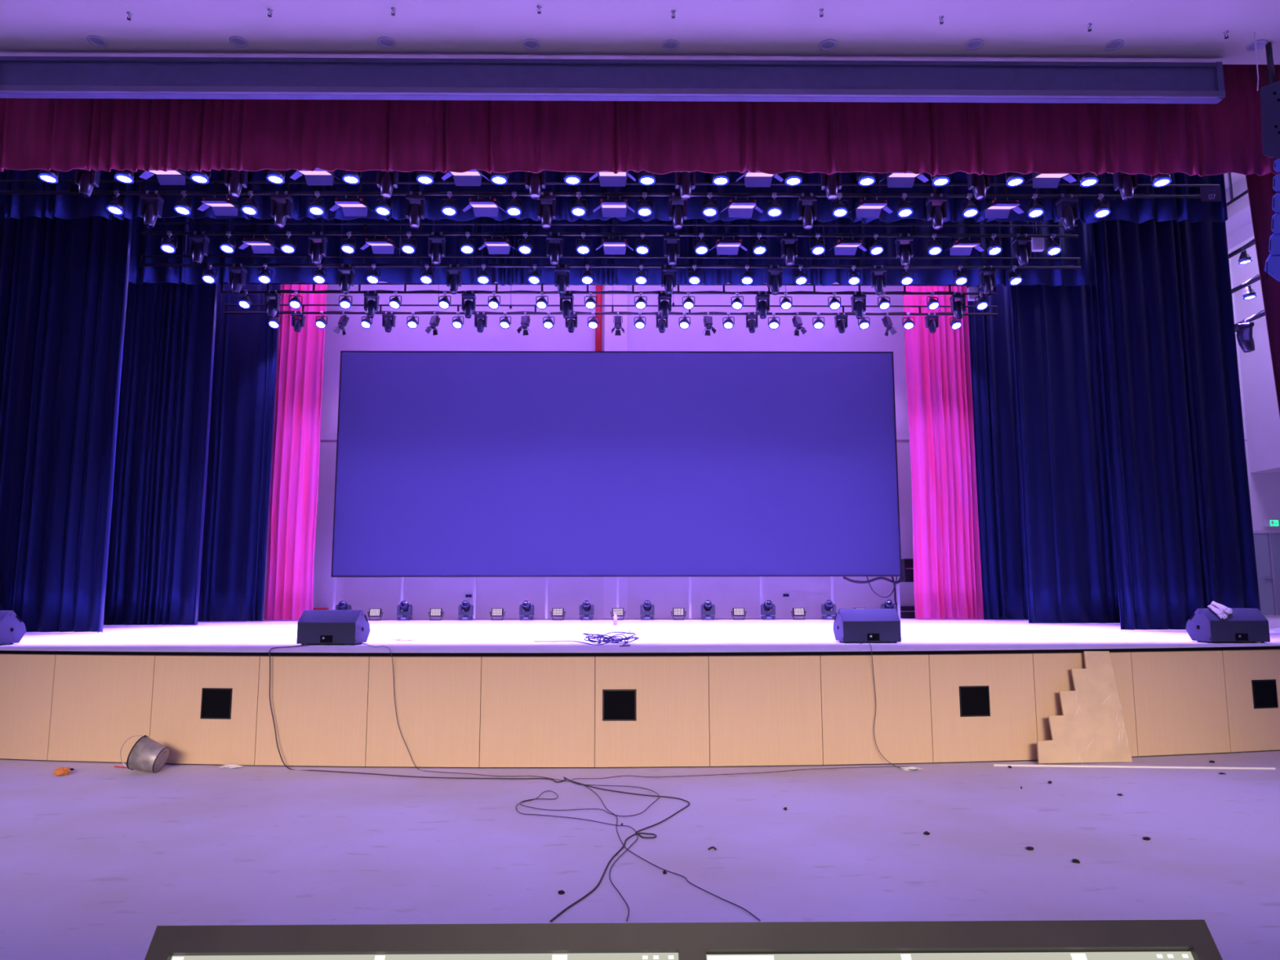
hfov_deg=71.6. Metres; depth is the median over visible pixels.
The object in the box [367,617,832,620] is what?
power cable
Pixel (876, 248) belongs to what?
light
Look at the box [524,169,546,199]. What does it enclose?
head
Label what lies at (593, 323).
light
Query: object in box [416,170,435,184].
light
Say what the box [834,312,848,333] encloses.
head
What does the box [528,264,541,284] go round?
light
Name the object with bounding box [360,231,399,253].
light
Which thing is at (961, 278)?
light
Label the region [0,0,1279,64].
ceiling
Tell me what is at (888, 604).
head
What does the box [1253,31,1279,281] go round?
array
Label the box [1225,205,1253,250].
panel
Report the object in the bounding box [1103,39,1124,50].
recessed light
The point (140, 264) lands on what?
bar
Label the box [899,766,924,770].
tape
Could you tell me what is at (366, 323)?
light
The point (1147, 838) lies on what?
chip
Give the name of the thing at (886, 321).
spotlight
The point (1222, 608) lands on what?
glove
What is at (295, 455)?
curtain
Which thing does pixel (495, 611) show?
stage light
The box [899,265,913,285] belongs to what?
light
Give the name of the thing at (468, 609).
head
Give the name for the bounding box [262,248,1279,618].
wall
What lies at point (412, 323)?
light
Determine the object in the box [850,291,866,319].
head
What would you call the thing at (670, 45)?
recessed light
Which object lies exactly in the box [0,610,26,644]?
stage monitor
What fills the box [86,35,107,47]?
recessed light
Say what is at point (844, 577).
cable bundle
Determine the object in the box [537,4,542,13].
sprinkler
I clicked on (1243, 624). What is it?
stage monitor
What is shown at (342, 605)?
head
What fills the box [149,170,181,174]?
diffuser
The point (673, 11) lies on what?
sprinkler
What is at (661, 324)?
head
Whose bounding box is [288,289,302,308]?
light
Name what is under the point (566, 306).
head
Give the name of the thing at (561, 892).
chip
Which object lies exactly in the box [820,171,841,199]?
head
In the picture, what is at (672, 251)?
head
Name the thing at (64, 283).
curtain
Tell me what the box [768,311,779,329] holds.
light
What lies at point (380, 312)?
bar
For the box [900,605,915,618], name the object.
equipment case
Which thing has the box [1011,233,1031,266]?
head
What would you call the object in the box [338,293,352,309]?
light
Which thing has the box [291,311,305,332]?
head
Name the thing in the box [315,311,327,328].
light
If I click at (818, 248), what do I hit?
light
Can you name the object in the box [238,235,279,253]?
light
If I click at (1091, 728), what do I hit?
stairs
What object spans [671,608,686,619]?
stage light
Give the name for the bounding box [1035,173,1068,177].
diffuser
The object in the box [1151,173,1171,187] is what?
light
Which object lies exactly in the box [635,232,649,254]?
light
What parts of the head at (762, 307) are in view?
yoke arm, yoke arm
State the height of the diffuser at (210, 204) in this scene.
0.064 m
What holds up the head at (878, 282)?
hanging from the bar at (140, 264)
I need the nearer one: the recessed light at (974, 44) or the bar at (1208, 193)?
the recessed light at (974, 44)
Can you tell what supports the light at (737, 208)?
hanging from the bar at (1208, 193)
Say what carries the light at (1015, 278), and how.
hanging from the bar at (140, 264)
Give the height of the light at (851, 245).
0.296 m
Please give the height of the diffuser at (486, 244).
0.064 m
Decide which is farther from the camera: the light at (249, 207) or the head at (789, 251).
the head at (789, 251)
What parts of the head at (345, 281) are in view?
yoke arm, yoke arm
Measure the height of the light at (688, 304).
0.353 m
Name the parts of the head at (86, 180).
yoke arm, yoke arm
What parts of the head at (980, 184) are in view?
yoke arm, yoke arm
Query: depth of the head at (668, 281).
15.62 m
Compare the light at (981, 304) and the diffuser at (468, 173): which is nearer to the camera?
the diffuser at (468, 173)
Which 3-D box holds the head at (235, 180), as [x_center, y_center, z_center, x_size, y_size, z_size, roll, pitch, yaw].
[-5.230,-3.921,11.489,0.260,0.551,0.186,1,-7,-6]
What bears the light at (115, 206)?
hanging from the bar at (1208, 193)
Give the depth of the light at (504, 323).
18.42 m
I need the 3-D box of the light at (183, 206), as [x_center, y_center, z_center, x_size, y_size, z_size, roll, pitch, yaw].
[-6.561,-4.003,12.745,0.222,0.333,0.220,6,-10,-41]
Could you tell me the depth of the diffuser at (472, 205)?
12.80 m
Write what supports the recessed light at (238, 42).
in the ceiling at (900, 30)
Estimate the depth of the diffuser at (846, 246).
14.35 m
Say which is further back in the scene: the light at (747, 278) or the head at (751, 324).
the head at (751, 324)
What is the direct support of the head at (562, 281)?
hanging from the bar at (140, 264)
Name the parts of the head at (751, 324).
yoke arm, yoke arm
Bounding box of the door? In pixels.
[1253,530,1279,617]
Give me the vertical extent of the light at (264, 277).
0.348 m
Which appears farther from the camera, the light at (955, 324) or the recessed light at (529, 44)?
the light at (955, 324)
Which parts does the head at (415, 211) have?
yoke arm, yoke arm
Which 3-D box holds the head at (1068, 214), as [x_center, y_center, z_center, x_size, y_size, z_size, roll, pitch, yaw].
[6.209,-3.895,12.891,0.260,0.551,0.186,1,-7,-5]
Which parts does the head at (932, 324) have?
yoke arm, yoke arm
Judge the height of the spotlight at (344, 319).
0.495 m
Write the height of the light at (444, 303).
0.353 m
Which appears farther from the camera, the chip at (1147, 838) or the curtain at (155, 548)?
the curtain at (155, 548)
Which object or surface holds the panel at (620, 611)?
on the deck
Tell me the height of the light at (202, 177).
0.325 m
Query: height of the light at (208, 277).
0.348 m
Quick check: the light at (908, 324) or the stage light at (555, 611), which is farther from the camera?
the stage light at (555, 611)
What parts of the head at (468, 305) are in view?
yoke arm, yoke arm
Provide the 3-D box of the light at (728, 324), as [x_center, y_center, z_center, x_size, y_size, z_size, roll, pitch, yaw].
[1.842,-3.334,18.489,0.222,0.355,0.222,4,-8,-31]
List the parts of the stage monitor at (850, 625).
socket plate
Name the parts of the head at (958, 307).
yoke arm, yoke arm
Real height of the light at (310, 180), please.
0.296 m
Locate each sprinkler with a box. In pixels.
[126,11,132,20]
[267,8,272,17]
[391,7,395,16]
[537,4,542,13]
[671,9,675,18]
[818,8,823,17]
[938,15,943,24]
[1086,22,1092,31]
[1223,30,1228,39]
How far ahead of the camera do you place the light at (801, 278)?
15.69 m
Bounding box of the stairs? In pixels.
[1036,651,1132,764]
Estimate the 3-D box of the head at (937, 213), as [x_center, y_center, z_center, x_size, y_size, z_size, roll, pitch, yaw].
[4.303,-3.895,12.869,0.260,0.551,0.186,0,-7,-1]
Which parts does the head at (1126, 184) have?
yoke arm, yoke arm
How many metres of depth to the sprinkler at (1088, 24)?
9.63 m
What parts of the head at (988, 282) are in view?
yoke arm, yoke arm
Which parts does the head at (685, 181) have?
yoke arm, yoke arm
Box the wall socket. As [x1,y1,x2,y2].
[465,594,471,597]
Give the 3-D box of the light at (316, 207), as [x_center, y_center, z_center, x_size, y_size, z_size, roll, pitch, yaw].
[-4.649,-4.003,12.767,0.219,0.333,0.222,-4,-8,31]
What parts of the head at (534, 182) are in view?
yoke arm, yoke arm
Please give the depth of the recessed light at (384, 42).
9.92 m
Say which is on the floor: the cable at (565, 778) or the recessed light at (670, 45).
the cable at (565, 778)
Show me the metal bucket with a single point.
(146, 754)
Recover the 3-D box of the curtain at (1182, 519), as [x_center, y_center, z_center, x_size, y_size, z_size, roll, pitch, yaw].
[8.190,-2.471,13.830,2.125,9.480,0.129,0,-7,-1]
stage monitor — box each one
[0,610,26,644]
[296,609,370,644]
[832,608,901,643]
[1185,608,1270,643]
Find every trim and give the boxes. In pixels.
[0,645,1279,656]
[320,439,1247,440]
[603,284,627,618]
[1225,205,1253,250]
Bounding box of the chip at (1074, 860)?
[1071,858,1079,863]
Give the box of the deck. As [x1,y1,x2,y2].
[0,617,1279,653]
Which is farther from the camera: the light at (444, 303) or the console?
the light at (444, 303)
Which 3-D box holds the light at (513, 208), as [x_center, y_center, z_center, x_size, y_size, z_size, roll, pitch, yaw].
[-1.816,-4.004,12.799,0.219,0.333,0.222,-6,-9,37]
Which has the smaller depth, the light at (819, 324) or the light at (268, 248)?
the light at (268, 248)
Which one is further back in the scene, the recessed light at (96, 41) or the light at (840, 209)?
the light at (840, 209)
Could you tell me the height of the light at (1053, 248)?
0.341 m
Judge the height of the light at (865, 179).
0.325 m
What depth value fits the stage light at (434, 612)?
18.96 m
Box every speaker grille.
[200,688,232,719]
[602,688,635,720]
[959,685,990,716]
[1251,679,1278,708]
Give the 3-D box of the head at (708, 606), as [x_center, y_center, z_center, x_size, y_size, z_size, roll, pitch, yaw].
[1.460,2.789,19.065,0.300,0.424,0.279,0,-7,1]
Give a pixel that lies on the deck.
(474, 636)
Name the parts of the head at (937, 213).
yoke arm, yoke arm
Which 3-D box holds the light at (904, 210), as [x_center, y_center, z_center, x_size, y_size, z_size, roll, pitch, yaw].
[3.838,-4.005,12.863,0.222,0.333,0.219,-7,-10,42]
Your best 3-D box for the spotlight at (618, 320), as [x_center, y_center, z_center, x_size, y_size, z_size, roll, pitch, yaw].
[-0.458,-3.268,18.423,0.265,0.495,0.304,0,-7,-1]
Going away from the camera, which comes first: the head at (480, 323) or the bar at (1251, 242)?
the bar at (1251, 242)
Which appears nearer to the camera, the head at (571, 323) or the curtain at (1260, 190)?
the curtain at (1260, 190)
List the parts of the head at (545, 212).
yoke arm, yoke arm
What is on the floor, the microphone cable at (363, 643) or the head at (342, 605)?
the microphone cable at (363, 643)
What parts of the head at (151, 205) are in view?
yoke arm, yoke arm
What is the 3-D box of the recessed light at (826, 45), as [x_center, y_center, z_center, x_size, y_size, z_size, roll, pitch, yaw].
[2.116,-4.893,9.985,0.200,0.012,0.200,0,-7,-1]
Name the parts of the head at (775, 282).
yoke arm, yoke arm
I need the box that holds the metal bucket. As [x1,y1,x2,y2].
[120,734,169,773]
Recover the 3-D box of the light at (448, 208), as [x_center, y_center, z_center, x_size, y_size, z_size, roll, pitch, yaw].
[-2.747,-4.004,12.788,0.219,0.333,0.222,-6,-9,38]
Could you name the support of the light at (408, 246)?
hanging from the bar at (967, 234)
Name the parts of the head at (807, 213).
yoke arm, yoke arm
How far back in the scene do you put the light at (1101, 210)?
12.88 m
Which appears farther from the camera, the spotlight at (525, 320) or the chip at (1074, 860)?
the spotlight at (525, 320)
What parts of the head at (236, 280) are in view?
yoke arm, yoke arm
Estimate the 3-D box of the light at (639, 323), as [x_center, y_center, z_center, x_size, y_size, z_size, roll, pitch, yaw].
[-0.002,-3.334,18.468,0.222,0.355,0.222,6,-10,-41]
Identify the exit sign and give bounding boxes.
[1262,520,1279,526]
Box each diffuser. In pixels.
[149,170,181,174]
[204,203,234,206]
[246,243,271,245]
[298,170,330,174]
[337,204,365,207]
[367,243,392,245]
[450,171,479,175]
[471,204,497,207]
[486,244,508,245]
[599,172,626,176]
[601,204,626,208]
[604,244,625,246]
[717,244,739,246]
[728,205,754,208]
[745,173,773,176]
[836,244,859,247]
[857,205,884,208]
[888,173,919,177]
[952,244,975,247]
[987,206,1015,208]
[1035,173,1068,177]
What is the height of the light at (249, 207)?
0.333 m
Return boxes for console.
[144,920,1222,959]
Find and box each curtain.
[0,168,133,632]
[3,168,1227,224]
[103,281,217,625]
[197,281,279,621]
[263,284,327,620]
[902,285,983,618]
[966,284,1028,619]
[1010,284,1119,623]
[1092,218,1260,630]
[1245,172,1279,417]
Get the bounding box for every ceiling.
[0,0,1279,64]
[1223,173,1244,189]
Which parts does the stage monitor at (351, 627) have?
socket plate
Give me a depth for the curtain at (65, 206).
13.60 m
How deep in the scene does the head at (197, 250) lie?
14.14 m
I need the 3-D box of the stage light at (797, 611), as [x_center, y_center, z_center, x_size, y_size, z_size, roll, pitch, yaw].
[3.412,2.874,19.079,0.324,0.254,0.140,0,-7,-4]
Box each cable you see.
[268,644,689,922]
[363,643,760,920]
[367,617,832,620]
[515,641,918,921]
[533,631,639,646]
[866,576,897,597]
[891,576,897,611]
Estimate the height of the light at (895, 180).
0.296 m
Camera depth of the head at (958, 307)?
17.15 m
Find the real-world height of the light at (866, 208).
0.296 m
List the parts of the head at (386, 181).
yoke arm, yoke arm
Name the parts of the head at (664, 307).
yoke arm, yoke arm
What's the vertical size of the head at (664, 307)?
0.551 m
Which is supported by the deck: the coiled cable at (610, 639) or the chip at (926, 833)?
the coiled cable at (610, 639)
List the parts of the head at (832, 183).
yoke arm, yoke arm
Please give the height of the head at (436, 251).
0.551 m
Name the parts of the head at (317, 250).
yoke arm, yoke arm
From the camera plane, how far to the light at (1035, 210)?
12.87 m
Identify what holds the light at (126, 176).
hanging from the bar
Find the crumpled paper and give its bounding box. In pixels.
[219,763,244,768]
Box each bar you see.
[0,175,1222,201]
[137,217,1080,269]
[142,217,1078,237]
[220,282,996,294]
[223,284,997,315]
[1228,238,1255,258]
[1231,274,1260,293]
[1234,309,1265,327]
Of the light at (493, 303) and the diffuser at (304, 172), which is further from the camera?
the light at (493, 303)
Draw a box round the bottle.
[613,612,617,625]
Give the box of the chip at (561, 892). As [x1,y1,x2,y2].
[557,889,564,894]
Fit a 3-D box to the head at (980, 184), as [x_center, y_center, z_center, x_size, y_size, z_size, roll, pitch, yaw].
[4.427,-3.923,11.598,0.260,0.551,0.186,1,-7,-5]
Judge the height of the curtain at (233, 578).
9.480 m
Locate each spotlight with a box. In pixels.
[333,311,349,335]
[425,311,439,335]
[516,311,529,335]
[611,311,624,335]
[702,311,715,335]
[791,312,807,336]
[881,312,897,336]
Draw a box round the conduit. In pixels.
[1226,172,1248,206]
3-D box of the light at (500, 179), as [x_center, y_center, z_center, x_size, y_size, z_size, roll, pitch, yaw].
[-1.829,-4.035,11.534,0.217,0.325,0.220,4,-8,-29]
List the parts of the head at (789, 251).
yoke arm, yoke arm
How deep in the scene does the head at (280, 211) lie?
12.70 m
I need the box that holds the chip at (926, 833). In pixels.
[923,831,929,835]
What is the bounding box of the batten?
[992,764,1275,769]
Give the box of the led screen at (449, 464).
[331,351,902,618]
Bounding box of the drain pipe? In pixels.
[595,284,601,351]
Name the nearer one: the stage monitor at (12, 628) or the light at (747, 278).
the stage monitor at (12, 628)
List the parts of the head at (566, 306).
yoke arm, yoke arm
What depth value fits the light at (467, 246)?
14.23 m
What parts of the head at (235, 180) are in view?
yoke arm, yoke arm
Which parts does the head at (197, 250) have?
yoke arm, yoke arm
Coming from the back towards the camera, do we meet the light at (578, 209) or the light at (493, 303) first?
the light at (493, 303)
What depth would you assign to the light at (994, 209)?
12.91 m
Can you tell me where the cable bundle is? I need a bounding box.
[842,576,902,583]
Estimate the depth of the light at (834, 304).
17.16 m
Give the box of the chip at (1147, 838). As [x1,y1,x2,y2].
[1142,836,1151,840]
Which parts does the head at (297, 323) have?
yoke arm, yoke arm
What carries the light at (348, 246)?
hanging from the bar at (967, 234)
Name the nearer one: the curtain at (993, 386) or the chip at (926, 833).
the chip at (926, 833)
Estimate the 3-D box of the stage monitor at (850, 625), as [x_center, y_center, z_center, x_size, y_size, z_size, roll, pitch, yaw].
[2.649,1.702,10.388,0.684,0.388,0.484,0,-7,-2]
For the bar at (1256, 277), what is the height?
4.914 m
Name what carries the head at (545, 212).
hanging from the bar at (1208, 193)
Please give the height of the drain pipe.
6.400 m
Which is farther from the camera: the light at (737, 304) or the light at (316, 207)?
the light at (737, 304)
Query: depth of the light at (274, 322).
18.36 m
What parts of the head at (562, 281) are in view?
yoke arm, yoke arm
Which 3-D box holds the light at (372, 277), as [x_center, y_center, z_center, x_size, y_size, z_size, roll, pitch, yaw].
[-4.698,-3.645,15.616,0.222,0.348,0.223,5,-9,-37]
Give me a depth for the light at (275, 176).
11.45 m
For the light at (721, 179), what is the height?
0.325 m
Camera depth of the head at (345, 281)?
15.56 m
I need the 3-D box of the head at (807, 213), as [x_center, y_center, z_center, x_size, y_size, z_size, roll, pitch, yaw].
[2.423,-3.894,12.848,0.260,0.551,0.186,0,-7,-1]
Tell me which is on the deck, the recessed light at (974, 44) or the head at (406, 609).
the head at (406, 609)
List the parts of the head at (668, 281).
yoke arm, yoke arm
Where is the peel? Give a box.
[53,766,71,776]
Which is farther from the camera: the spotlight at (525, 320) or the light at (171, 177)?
the spotlight at (525, 320)
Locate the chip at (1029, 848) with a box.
[1025,846,1034,850]
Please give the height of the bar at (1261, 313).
5.500 m
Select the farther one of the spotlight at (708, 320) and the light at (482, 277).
the spotlight at (708, 320)
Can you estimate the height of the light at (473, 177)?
0.296 m
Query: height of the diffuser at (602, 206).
0.064 m
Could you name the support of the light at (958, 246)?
hanging from the bar at (967, 234)
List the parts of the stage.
panel, panel, panel, panel, panel, panel, panel, panel, panel, panel, panel, panel, panel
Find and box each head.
[74,168,102,197]
[140,190,164,227]
[188,231,209,264]
[224,168,248,197]
[228,263,247,293]
[264,289,280,318]
[271,191,293,227]
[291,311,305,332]
[307,231,327,265]
[335,600,351,609]
[337,263,355,293]
[364,290,379,318]
[376,168,398,198]
[382,311,395,332]
[396,600,412,620]
[405,191,426,228]
[427,231,445,265]
[445,263,462,294]
[458,600,473,620]
[461,290,475,318]
[474,311,487,333]
[519,600,533,620]
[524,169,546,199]
[537,191,555,228]
[546,231,563,265]
[554,264,569,294]
[559,290,573,318]
[565,311,577,333]
[579,600,594,620]
[640,600,654,620]
[656,312,667,333]
[657,291,671,319]
[661,264,676,294]
[663,232,679,266]
[668,192,687,229]
[675,171,695,199]
[700,600,715,619]
[746,312,758,333]
[755,291,769,319]
[760,600,775,619]
[766,264,782,295]
[780,232,798,266]
[796,192,817,229]
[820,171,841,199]
[821,600,835,619]
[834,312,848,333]
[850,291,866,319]
[870,265,886,295]
[880,599,896,609]
[895,233,913,266]
[924,312,938,333]
[925,193,946,230]
[949,291,965,319]
[965,172,990,200]
[977,265,995,295]
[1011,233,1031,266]
[1055,193,1078,230]
[1112,171,1137,200]
[1235,319,1254,352]
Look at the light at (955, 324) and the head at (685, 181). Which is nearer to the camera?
the head at (685, 181)
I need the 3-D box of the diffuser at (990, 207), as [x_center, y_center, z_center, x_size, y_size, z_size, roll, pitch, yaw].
[5.255,-3.960,12.900,0.344,0.064,0.218,0,-7,-1]
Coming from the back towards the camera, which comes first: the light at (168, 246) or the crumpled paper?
the light at (168, 246)
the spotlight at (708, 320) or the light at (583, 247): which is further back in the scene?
the spotlight at (708, 320)
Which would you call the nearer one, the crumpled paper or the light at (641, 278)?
the crumpled paper
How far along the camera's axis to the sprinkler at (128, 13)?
9.42 m
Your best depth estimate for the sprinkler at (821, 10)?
9.38 m
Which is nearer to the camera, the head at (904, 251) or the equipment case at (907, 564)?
the head at (904, 251)
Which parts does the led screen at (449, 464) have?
support post, support post, support post, support post, support post, support post, support post, support post, support post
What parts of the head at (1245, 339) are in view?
yoke arm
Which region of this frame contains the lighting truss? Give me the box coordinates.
[128,216,1096,286]
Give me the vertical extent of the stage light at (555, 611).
0.254 m
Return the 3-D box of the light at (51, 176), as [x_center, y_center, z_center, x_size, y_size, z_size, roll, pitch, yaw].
[-7.636,-4.034,11.468,0.217,0.325,0.220,5,-9,-36]
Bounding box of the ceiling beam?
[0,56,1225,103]
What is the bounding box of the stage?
[0,648,1279,768]
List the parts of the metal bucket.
handle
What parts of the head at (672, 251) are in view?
yoke arm, yoke arm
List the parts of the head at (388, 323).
yoke arm, yoke arm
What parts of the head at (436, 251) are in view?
yoke arm, yoke arm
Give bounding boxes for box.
[312,608,328,609]
[967,286,977,301]
[1031,222,1044,251]
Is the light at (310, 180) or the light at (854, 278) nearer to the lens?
the light at (310, 180)
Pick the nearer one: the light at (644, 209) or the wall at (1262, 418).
the light at (644, 209)
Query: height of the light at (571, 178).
0.325 m
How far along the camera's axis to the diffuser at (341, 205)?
12.80 m
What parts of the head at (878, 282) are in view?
yoke arm, yoke arm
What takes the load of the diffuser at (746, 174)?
attached to the light at (749, 181)
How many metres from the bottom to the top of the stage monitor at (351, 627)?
0.388 m
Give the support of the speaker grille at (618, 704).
attached to the stage
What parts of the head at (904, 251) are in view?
yoke arm, yoke arm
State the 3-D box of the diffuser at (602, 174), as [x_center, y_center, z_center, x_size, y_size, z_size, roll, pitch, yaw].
[-0.356,-3.987,11.564,0.344,0.064,0.218,0,-7,-1]
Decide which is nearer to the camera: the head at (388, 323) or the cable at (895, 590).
the head at (388, 323)
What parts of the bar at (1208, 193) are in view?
number plate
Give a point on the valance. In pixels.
(60, 135)
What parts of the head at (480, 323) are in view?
yoke arm, yoke arm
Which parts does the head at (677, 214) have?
yoke arm, yoke arm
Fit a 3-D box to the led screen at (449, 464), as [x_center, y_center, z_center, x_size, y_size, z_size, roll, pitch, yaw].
[-0.494,0.084,19.688,12.474,5.956,0.310,0,-7,-1]
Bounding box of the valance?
[0,64,1279,176]
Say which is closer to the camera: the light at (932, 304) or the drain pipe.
the light at (932, 304)
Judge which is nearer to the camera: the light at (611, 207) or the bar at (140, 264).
the light at (611, 207)
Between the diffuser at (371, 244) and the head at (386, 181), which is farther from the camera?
the diffuser at (371, 244)
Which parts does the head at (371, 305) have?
yoke arm, yoke arm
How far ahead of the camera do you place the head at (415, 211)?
12.72 m
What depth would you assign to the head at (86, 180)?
11.40 m
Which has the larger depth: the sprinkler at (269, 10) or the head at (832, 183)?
the head at (832, 183)
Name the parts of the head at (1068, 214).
yoke arm, yoke arm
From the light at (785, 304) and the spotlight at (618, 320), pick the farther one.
the spotlight at (618, 320)
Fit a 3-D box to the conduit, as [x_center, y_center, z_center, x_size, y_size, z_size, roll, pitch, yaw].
[10.943,-6.407,16.564,0.060,2.590,9.000,0,-7,-1]
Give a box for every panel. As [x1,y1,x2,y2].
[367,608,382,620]
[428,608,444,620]
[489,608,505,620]
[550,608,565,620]
[610,608,625,620]
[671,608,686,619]
[731,608,746,619]
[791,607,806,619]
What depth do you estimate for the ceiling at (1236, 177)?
21.03 m
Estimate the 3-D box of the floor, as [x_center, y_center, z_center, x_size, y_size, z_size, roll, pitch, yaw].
[-0.310,2.163,3.321,26.000,0.100,15.140,0,-7,-1]
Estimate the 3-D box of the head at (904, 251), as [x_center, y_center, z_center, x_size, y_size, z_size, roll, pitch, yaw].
[4.275,-3.719,14.332,0.260,0.551,0.186,-1,-7,4]
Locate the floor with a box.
[0,750,1279,959]
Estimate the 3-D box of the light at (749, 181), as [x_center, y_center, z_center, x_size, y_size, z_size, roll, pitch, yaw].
[1.563,-4.041,11.563,0.604,0.296,0.446,0,-7,-1]
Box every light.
[38,168,58,183]
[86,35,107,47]
[106,190,124,215]
[114,169,133,183]
[138,168,191,185]
[160,231,177,253]
[173,190,191,215]
[190,169,210,183]
[197,191,241,216]
[201,263,217,284]
[219,231,235,253]
[228,35,248,48]
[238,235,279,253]
[238,289,252,308]
[240,191,258,215]
[257,263,272,284]
[266,168,284,184]
[268,311,280,328]
[280,231,296,253]
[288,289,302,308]
[289,168,340,185]
[307,191,326,215]
[311,263,327,284]
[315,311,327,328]
[328,195,374,216]
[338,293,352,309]
[340,231,355,253]
[342,169,361,184]
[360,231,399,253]
[360,311,372,328]
[366,263,380,284]
[374,192,391,216]
[377,36,395,48]
[388,290,401,309]
[400,231,416,253]
[406,311,418,328]
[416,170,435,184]
[419,263,434,284]
[438,290,451,309]
[440,191,457,216]
[441,168,489,186]
[452,311,463,328]
[459,231,475,253]
[462,191,505,217]
[475,263,490,284]
[478,235,515,253]
[487,290,500,309]
[490,172,508,185]
[499,311,511,328]
[505,191,522,216]
[517,231,533,254]
[522,39,540,50]
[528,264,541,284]
[535,290,548,309]
[542,311,554,328]
[563,171,582,185]
[569,191,586,216]
[575,232,591,254]
[580,264,594,284]
[584,290,596,309]
[587,311,599,328]
[589,170,635,186]
[592,195,635,217]
[595,232,633,254]
[634,264,648,284]
[634,290,647,309]
[634,311,645,328]
[635,191,653,217]
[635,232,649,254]
[638,169,656,185]
[662,39,679,51]
[678,311,690,328]
[682,291,694,309]
[687,264,701,284]
[693,232,708,254]
[701,192,718,217]
[709,235,746,254]
[711,171,729,186]
[720,195,763,217]
[722,311,734,329]
[730,291,743,310]
[735,169,783,186]
[740,264,754,284]
[751,232,766,254]
[765,192,783,217]
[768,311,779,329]
[779,291,792,310]
[783,171,803,186]
[793,264,807,284]
[809,232,825,255]
[812,312,824,329]
[818,39,836,50]
[827,236,867,255]
[827,291,840,310]
[831,192,848,217]
[846,265,861,284]
[848,196,893,217]
[857,171,876,186]
[857,312,870,329]
[868,233,884,255]
[877,291,890,310]
[880,172,928,187]
[896,192,913,217]
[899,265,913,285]
[902,312,915,329]
[926,233,942,255]
[926,291,939,310]
[930,173,950,186]
[943,236,984,255]
[949,312,961,329]
[953,265,968,285]
[960,193,978,217]
[964,39,983,50]
[974,291,988,310]
[978,197,1024,218]
[986,233,1002,255]
[1005,172,1024,186]
[1008,265,1022,285]
[1025,172,1076,188]
[1026,193,1044,217]
[1045,233,1062,255]
[1078,172,1098,186]
[1092,193,1111,217]
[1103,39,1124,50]
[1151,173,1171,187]
[1238,246,1252,264]
[1242,281,1257,299]
[1245,39,1267,50]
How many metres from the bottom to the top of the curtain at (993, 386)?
9.480 m
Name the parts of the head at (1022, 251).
yoke arm, yoke arm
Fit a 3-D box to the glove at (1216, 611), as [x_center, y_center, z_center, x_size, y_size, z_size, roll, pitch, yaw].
[6.627,1.509,10.159,0.135,0.165,0.180,3,-8,-20]
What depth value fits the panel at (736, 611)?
19.04 m
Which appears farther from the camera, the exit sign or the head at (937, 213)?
the exit sign
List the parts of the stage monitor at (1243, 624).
socket plate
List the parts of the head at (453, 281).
yoke arm, yoke arm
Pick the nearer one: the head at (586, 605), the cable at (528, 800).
the cable at (528, 800)
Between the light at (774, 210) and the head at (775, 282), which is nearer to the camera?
the light at (774, 210)
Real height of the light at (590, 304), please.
0.353 m
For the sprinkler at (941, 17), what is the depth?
9.51 m
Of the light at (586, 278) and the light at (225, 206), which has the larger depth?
the light at (586, 278)
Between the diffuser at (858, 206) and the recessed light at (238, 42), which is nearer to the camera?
the recessed light at (238, 42)
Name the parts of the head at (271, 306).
yoke arm, yoke arm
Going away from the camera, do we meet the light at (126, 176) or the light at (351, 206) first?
the light at (126, 176)
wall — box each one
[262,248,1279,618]
[1225,175,1279,472]
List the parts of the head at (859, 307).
yoke arm, yoke arm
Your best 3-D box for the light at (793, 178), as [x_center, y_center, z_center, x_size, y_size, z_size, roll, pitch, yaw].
[1.998,-4.035,11.578,0.220,0.325,0.217,5,-9,-37]
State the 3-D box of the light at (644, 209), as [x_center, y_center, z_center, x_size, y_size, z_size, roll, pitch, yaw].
[0.068,-4.004,12.820,0.220,0.333,0.222,-5,-9,36]
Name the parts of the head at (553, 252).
yoke arm, yoke arm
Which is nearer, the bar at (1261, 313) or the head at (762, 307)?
the bar at (1261, 313)
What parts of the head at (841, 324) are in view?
yoke arm, yoke arm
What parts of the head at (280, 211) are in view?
yoke arm, yoke arm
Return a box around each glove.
[1207,604,1227,619]
[1210,600,1232,614]
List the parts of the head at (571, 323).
yoke arm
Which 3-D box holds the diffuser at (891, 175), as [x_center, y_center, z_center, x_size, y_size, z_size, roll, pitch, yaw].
[3.456,-3.987,11.607,0.344,0.064,0.218,0,-7,-1]
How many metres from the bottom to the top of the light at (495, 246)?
0.296 m
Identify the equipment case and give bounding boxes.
[900,558,913,582]
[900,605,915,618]

